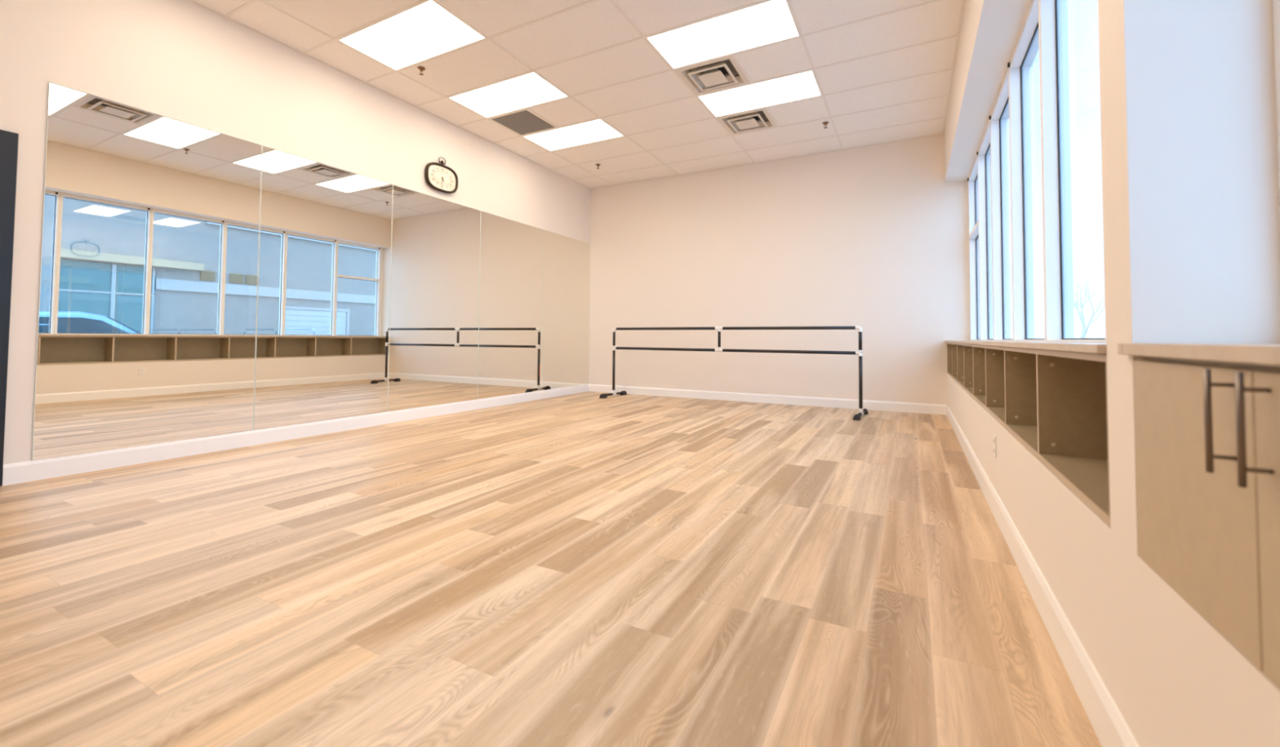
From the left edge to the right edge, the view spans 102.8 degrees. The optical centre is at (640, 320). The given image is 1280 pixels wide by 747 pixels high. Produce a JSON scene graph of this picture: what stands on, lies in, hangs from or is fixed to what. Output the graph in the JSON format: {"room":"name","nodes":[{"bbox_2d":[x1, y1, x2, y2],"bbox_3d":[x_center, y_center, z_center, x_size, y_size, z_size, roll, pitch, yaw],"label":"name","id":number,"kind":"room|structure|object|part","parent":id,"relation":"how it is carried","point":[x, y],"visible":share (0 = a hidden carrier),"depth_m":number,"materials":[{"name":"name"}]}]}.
{"room":"exercise studio","nodes":[
{"label":"exercise studio","id":0,"kind":"room"},
{"bbox_2d":[0,0,590,464],"bbox_3d":[-3.285,-0.884,4.586,0.150,3.901,9.969,-1,-2,28],"label":"wall","id":1,"kind":"structure","parent":0,"point":[184,60],"depth_m":4.10,"materials":[{"name":"white paint"}]},
{"bbox_2d":[0,129,18,486],"bbox_3d":[-4.224,-0.097,2.742,0.140,2.195,1.063,-1,-2,28],"label":"door","id":2,"kind":"structure","parent":1,"relation":"in","point":[9,140],"depth_m":3.16,"materials":[{"name":"black"}]},
{"bbox_2d":[31,81,262,460],"bbox_3d":[-3.579,-0.316,3.846,0.007,2.455,1.240,-1,-2,28],"label":"mirror panel","id":3,"kind":"object","parent":1,"relation":"attached to","point":[148,283],"visible":1,"depth_m":3.73,"materials":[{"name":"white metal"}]},
{"bbox_2d":[2,383,588,485],"bbox_3d":[-2.412,1.057,6.020,0.014,0.128,6.494,-1,-2,28],"label":"baseboard","id":4,"kind":"structure","parent":1,"relation":"attached to","point":[38,469],"depth_m":4.20,"materials":[{"name":"white paint"}]},
{"bbox_2d":[253,145,392,430],"bbox_3d":[-2.992,-0.275,4.955,0.007,2.455,1.264,-1,-2,28],"label":"mirror panel","id":5,"kind":"object","parent":1,"relation":"attached to","point":[323,314],"visible":1,"depth_m":4.86,"materials":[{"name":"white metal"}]},
{"bbox_2d":[387,184,480,411],"bbox_3d":[-2.395,-0.234,6.082,0.007,2.455,1.282,-1,-2,28],"label":"mirror panel","id":6,"kind":"object","parent":1,"relation":"attached to","point":[434,317],"visible":1,"depth_m":6.00,"materials":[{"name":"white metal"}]},
{"bbox_2d":[424,156,457,193],"bbox_3d":[-2.369,-1.751,6.115,0.052,0.416,0.464,-1,-2,28],"label":"wall clock","id":7,"kind":"object","parent":1,"relation":"attached to","point":[440,177],"visible":1,"depth_m":6.10,"materials":[{"name":"brown metal"}]},
{"bbox_2d":[477,210,543,399],"bbox_3d":[-1.789,-0.192,7.225,0.007,2.455,1.302,-1,-2,28],"label":"mirror panel","id":8,"kind":"object","parent":1,"relation":"attached to","point":[511,282],"visible":1,"depth_m":7.15,"materials":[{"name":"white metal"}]},
{"bbox_2d":[542,229,590,390],"bbox_3d":[-1.185,-0.151,8.365,0.007,2.455,1.274,-1,-2,28],"label":"mirror panel","id":9,"kind":"object","parent":1,"relation":"attached to","point":[566,260],"visible":1,"depth_m":8.30,"materials":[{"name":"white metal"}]},
{"bbox_2d":[0,391,1102,746],"bbox_3d":[-0.755,1.099,3.173,5.906,0.120,10.269,-1,-2,28],"label":"floor","id":10,"kind":"structure","parent":0,"point":[584,569],"depth_m":1.86,"materials":[{"name":"brown wood"}]},
{"bbox_2d":[599,325,868,420],"bbox_3d":[1.128,0.630,7.187,3.738,1.106,0.664,-1,-2,32],"label":"ballet barre","id":11,"kind":"object","parent":10,"relation":"on","point":[862,411],"visible":1,"depth_m":6.93,"materials":[{"name":"black metal"}]},
{"bbox_3d":[-0.420,0.792,8.165,0.041,0.654,0.041,-1,-2,32],"label":"post","id":12,"kind":"part","parent":11,"relation":"part of","materials":[{"name":"black metal"}]},
{"bbox_3d":[-0.417,0.284,8.182,0.041,0.243,0.041,-1,-2,32],"label":"post","id":13,"kind":"part","parent":11,"relation":"part of","materials":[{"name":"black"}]},
{"bbox_3d":[0.349,0.425,7.690,1.757,0.041,0.041,-1,-2,32],"label":"rail","id":14,"kind":"part","parent":11,"relation":"part of","materials":[{"name":"black metal"}]},
{"bbox_3d":[0.351,0.117,7.700,1.757,0.041,0.041,-1,-2,32],"label":"rail","id":15,"kind":"part","parent":11,"relation":"part of","materials":[{"name":"black metal"}]},
{"bbox_3d":[1.898,0.095,6.717,1.790,0.041,0.041,-1,-2,32],"label":"rail","id":16,"kind":"part","parent":11,"relation":"part of","materials":[{"name":"black metal"}]},
{"bbox_3d":[1.896,0.403,6.707,1.790,0.041,0.041,-1,-2,32],"label":"rail","id":17,"kind":"part","parent":11,"relation":"part of","materials":[{"name":"black metal"}]},
{"bbox_3d":[2.678,0.241,6.215,0.041,0.243,0.041,-1,-2,32],"label":"post","id":18,"kind":"part","parent":11,"relation":"part of","materials":[{"name":"black metal"}]},
{"bbox_3d":[2.674,0.749,6.199,0.041,0.654,0.041,-1,-2,32],"label":"post","id":19,"kind":"part","parent":11,"relation":"part of","materials":[{"name":"black metal"}]},
{"bbox_2d":[193,0,962,187],"bbox_3d":[-0.838,-2.686,3.355,5.361,0.345,9.969,-1,-2,28],"label":"ceiling","id":20,"kind":"structure","parent":0,"point":[598,24],"depth_m":4.97,"materials":[{"name":"tile"}]},
{"bbox_2d":[337,0,485,71],"bbox_3d":[-2.011,-2.519,4.501,1.194,0.080,0.585,-1,-2,28],"label":"ceiling light","id":21,"kind":"object","parent":20,"relation":"attached to","point":[426,30],"visible":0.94,"depth_m":4.47,"materials":[{"name":"white plastic"}]},
{"bbox_2d":[417,66,425,75],"bbox_3d":[-2.135,-2.437,4.991,0.072,0.062,0.072,-1,-2,28],"label":"sprinkler","id":22,"kind":"object","parent":20,"relation":"attached to","point":[421,68],"visible":1,"depth_m":4.98,"materials":[{"name":"brown metal"}]},
{"bbox_2d":[448,71,568,118],"bbox_3d":[-1.440,-2.480,5.577,1.194,0.080,0.585,-1,-2,28],"label":"ceiling light","id":23,"kind":"object","parent":20,"relation":"attached to","point":[528,90],"visible":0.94,"depth_m":5.55,"materials":[{"name":"white plastic"}]},
{"bbox_2d":[488,108,556,135],"bbox_3d":[-1.424,-2.433,6.258,0.584,0.030,0.584,-1,-2,28],"label":"ceiling vent","id":24,"kind":"object","parent":20,"relation":"in","point":[522,122],"visible":0.99,"depth_m":6.25,"materials":[{"name":"grey metal"}]},
{"bbox_2d":[522,119,624,151],"bbox_3d":[-0.869,-2.441,6.654,1.194,0.080,0.585,-1,-2,28],"label":"ceiling light","id":25,"kind":"object","parent":20,"relation":"attached to","point":[597,130],"visible":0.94,"depth_m":6.64,"materials":[{"name":"white plastic"}]},
{"bbox_2d":[188,0,965,188],"bbox_3d":[-0.839,-2.511,3.349,5.361,0.007,9.969,-1,-2,28],"label":"grid","id":26,"kind":"object","parent":20,"relation":"attached to","point":[813,68],"depth_m":5.06,"materials":[{"name":"white metal"}]},
{"bbox_2d":[675,55,749,95],"bbox_3d":[0.731,-2.469,5.117,0.584,0.102,0.584,-1,-2,28],"label":"ceiling vent","id":27,"kind":"object","parent":20,"relation":"in","point":[724,73],"visible":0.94,"depth_m":5.11,"materials":[{"name":"beige metal"}]},
{"bbox_3d":[0.731,-2.452,5.116,0.236,0.067,0.236,-1,-2,28],"label":"plate","id":28,"kind":"part","parent":27,"relation":"part of","materials":[{"name":"beige metal"}]},
{"bbox_2d":[645,0,799,69],"bbox_3d":[0.715,-2.503,4.436,1.194,0.080,0.585,-1,-2,28],"label":"ceiling light","id":29,"kind":"object","parent":20,"relation":"attached to","point":[771,21],"visible":0.94,"depth_m":4.41,"materials":[{"name":"white plastic"}]},
{"bbox_2d":[716,107,777,135],"bbox_3d":[1.301,-2.430,6.194,0.584,0.102,0.584,-1,-2,28],"label":"ceiling vent","id":30,"kind":"object","parent":20,"relation":"in","point":[758,119],"visible":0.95,"depth_m":6.19,"materials":[{"name":"beige metal"}]},
{"bbox_3d":[1.301,-2.413,6.193,0.236,0.067,0.236,-1,-2,28],"label":"plate","id":31,"kind":"part","parent":30,"relation":"part of","materials":[{"name":"beige metal"}]},
{"bbox_2d":[697,70,821,116],"bbox_3d":[1.286,-2.464,5.513,1.194,0.080,0.585,-1,-2,28],"label":"ceiling light","id":32,"kind":"object","parent":20,"relation":"attached to","point":[797,86],"visible":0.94,"depth_m":5.50,"materials":[{"name":"white plastic"}]},
{"bbox_2d":[822,121,828,128],"bbox_3d":[2.245,-2.368,6.189,0.072,0.062,0.072,-1,-2,28],"label":"sprinkler","id":33,"kind":"object","parent":20,"relation":"attached to","point":[825,123],"visible":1,"depth_m":6.18,"materials":[{"name":"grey metal"}]},
{"bbox_2d":[588,133,970,405],"bbox_3d":[1.626,-0.748,7.707,5.906,3.901,0.150,-1,-2,28],"label":"wall","id":34,"kind":"structure","parent":0,"point":[874,238],"depth_m":7.32,"materials":[{"name":"white paint"}]},
{"bbox_2d":[588,383,946,414],"bbox_3d":[1.467,1.136,7.630,5.333,0.128,0.014,-1,-2,28],"label":"baseboard","id":35,"kind":"structure","parent":34,"relation":"attached to","point":[900,406],"depth_m":7.33,"materials":[{"name":"white paint"}]},
{"bbox_2d":[968,201,970,328],"bbox_3d":[4.121,-0.756,6.262,0.145,1.994,0.068,-1,-2,28],"label":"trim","id":36,"kind":"structure","parent":34,"relation":"attached to","point":[968,202],"depth_m":6.31,"materials":[{"name":"white"}]},
{"bbox_2d":[944,0,1279,746],"bbox_3d":[1.693,-0.936,1.950,0.394,3.901,9.969,-1,-2,28],"label":"wall","id":37,"kind":"structure","parent":0,"point":[1190,166],"depth_m":1.02,"materials":[{"name":"white paint"}]},
{"bbox_2d":[967,155,980,340],"bbox_3d":[3.849,-0.773,5.804,0.127,1.994,0.994,-1,-2,28],"label":"window","id":38,"kind":"structure","parent":37,"relation":"in","point":[972,180],"depth_m":6.21,"materials":[{"name":"white glass"}]},
{"bbox_3d":[3.873,-1.392,5.814,0.006,0.673,0.952,-1,-2,28],"label":"glass pane","id":39,"kind":"part","parent":38,"relation":"part of","materials":[{"name":"clear glass"}]},
{"bbox_3d":[3.866,-0.399,5.781,0.006,1.230,0.952,-1,-2,28],"label":"glass pane","id":40,"kind":"part","parent":38,"relation":"part of","materials":[{"name":"clear glass"}]},
{"bbox_2d":[976,119,993,341],"bbox_3d":[3.387,-0.805,4.931,0.127,1.994,0.980,-1,-2,28],"label":"window","id":41,"kind":"structure","parent":37,"relation":"in","point":[984,197],"depth_m":5.33,"materials":[{"name":"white glass"}]},
{"bbox_3d":[3.406,-0.788,4.920,0.006,1.945,0.937,-1,-2,28],"label":"glass pane","id":42,"kind":"part","parent":41,"relation":"part of","materials":[{"name":"clear glass"}]},
{"bbox_2d":[993,433,996,457],"bbox_3d":[1.903,0.670,2.744,0.009,0.116,0.074,-1,-2,28],"label":"wall outlet","id":43,"kind":"object","parent":37,"relation":"attached to","point":[994,435],"visible":1,"depth_m":2.73,"materials":[{"name":"white plastic"}]},
{"bbox_2d":[989,67,1013,341],"bbox_3d":[2.927,-0.836,4.064,0.127,1.994,0.980,-1,-2,28],"label":"window","id":44,"kind":"structure","parent":37,"relation":"in","point":[1002,243],"depth_m":4.42,"materials":[{"name":"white glass"}]},
{"bbox_3d":[2.946,-0.820,4.053,0.006,1.945,0.937,-1,-2,28],"label":"glass pane","id":45,"kind":"part","parent":44,"relation":"part of","materials":[{"name":"clear glass"}]},
{"bbox_2d":[1007,0,1045,342],"bbox_3d":[2.468,-0.868,3.197,0.127,1.994,0.980,-1,-2,28],"label":"window","id":46,"kind":"structure","parent":37,"relation":"in","point":[1024,64],"depth_m":3.45,"materials":[{"name":"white glass"}]},
{"bbox_3d":[2.487,-0.852,3.187,0.006,1.945,0.937,-1,-2,28],"label":"glass pane","id":47,"kind":"part","parent":46,"relation":"part of","materials":[{"name":"clear glass"}]},
{"bbox_2d":[946,342,1110,526],"bbox_3d":[2.588,0.369,3.713,0.298,0.394,5.926,-1,-2,28],"label":"cubby shelf","id":48,"kind":"object","parent":37,"relation":"in","point":[1054,403],"visible":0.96,"depth_m":1.80,"materials":[{"name":"beige laminate"}]},
{"bbox_3d":[3.966,0.461,6.325,0.284,0.352,0.018,-1,-2,28],"label":"panel","id":49,"kind":"part","parent":48,"relation":"part of","materials":[{"name":"beige laminate"}]},
{"bbox_2d":[945,340,1106,353],"bbox_3d":[2.558,0.159,3.737,0.261,0.022,5.928,-1,-2,28],"label":"countertop","id":50,"kind":"structure","parent":48,"relation":"on","point":[1091,348],"depth_m":1.61,"materials":[{"name":"laminate"}]},
{"bbox_3d":[2.590,0.181,3.719,0.296,0.018,5.926,-1,-2,28],"label":"panel","id":51,"kind":"part","parent":48,"relation":"part of","materials":[{"name":"beige laminate"}]},
{"bbox_3d":[1.201,0.271,1.107,0.284,0.352,0.018,-1,-2,28],"label":"panel","id":52,"kind":"part","parent":48,"relation":"part of","materials":[{"name":"beige laminate"}]},
{"bbox_2d":[946,404,1138,746],"bbox_3d":[1.500,0.951,1.984,0.014,0.128,9.969,-1,-2,28],"label":"baseboard","id":53,"kind":"structure","parent":37,"relation":"attached to","point":[1111,730],"depth_m":1.51,"materials":[{"name":"white paint"}]},
{"bbox_2d":[1039,0,1106,342],"bbox_3d":[2.009,-0.899,2.331,0.127,1.994,0.980,-1,-2,28],"label":"window","id":54,"kind":"structure","parent":37,"relation":"in","point":[1053,14],"depth_m":2.73,"materials":[{"name":"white glass"}]},
{"bbox_3d":[2.028,-0.883,2.320,0.006,1.945,0.937,-1,-2,28],"label":"glass pane","id":55,"kind":"part","parent":54,"relation":"part of","materials":[{"name":"clear glass"}]},
{"bbox_2d":[1133,355,1279,688],"bbox_3d":[0.613,0.233,0.024,0.333,0.394,2.123,-1,-2,28],"label":"cabinet","id":56,"kind":"object","parent":37,"relation":"attached to","point":[1207,433],"visible":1,"depth_m":0.74,"materials":[{"name":"beige laminate"}]},
{"bbox_2d":[1117,342,1279,365],"bbox_3d":[0.588,0.022,0.061,0.222,0.024,2.155,-1,-2,28],"label":"countertop","id":57,"kind":"structure","parent":56,"relation":"on","point":[1251,353],"depth_m":0.73,"materials":[{"name":"laminate"}]},
{"bbox_3d":[0.804,0.139,0.709,0.031,0.144,0.008,-1,-2,28],"label":"bar handle","id":58,"kind":"part","parent":56,"relation":"part of","materials":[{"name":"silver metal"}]},
{"bbox_3d":[0.767,0.136,0.638,0.031,0.144,0.008,-1,-2,28],"label":"bar handle","id":59,"kind":"part","parent":56,"relation":"part of","materials":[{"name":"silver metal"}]},
{"bbox_3d":[0.709,0.251,0.476,0.018,0.385,0.403,-1,-2,28],"label":"door","id":60,"kind":"part","parent":56,"relation":"part of","materials":[{"name":"beige laminate"}]},
{"bbox_2d":[1272,0,1279,211],"bbox_3d":[0.997,-0.966,0.504,0.127,1.994,1.000,-1,-2,28],"label":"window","id":61,"kind":"structure","parent":37,"relation":"in","point":[1276,3],"depth_m":0.94,"materials":[{"name":"white glass"}]},
{"label":"outside","id":62,"kind":"structure","parent":0,"visible":0},
{"bbox_3d":[40.893,1.869,12.230,59.209,0.200,180.000,-1,-2,28],"label":"parking lot","id":63,"kind":"object","parent":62,"visible":0},
{"bbox_2d":[1072,266,1104,337],"bbox_3d":[28.723,-0.574,33.101,2.963,5.913,3.641,-1,-2,28],"label":"bare tree","id":64,"kind":"object","parent":63,"relation":"on","point":[1084,331],"visible":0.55,"depth_m":32.94,"materials":[{"name":"grey plant"}]}
]}

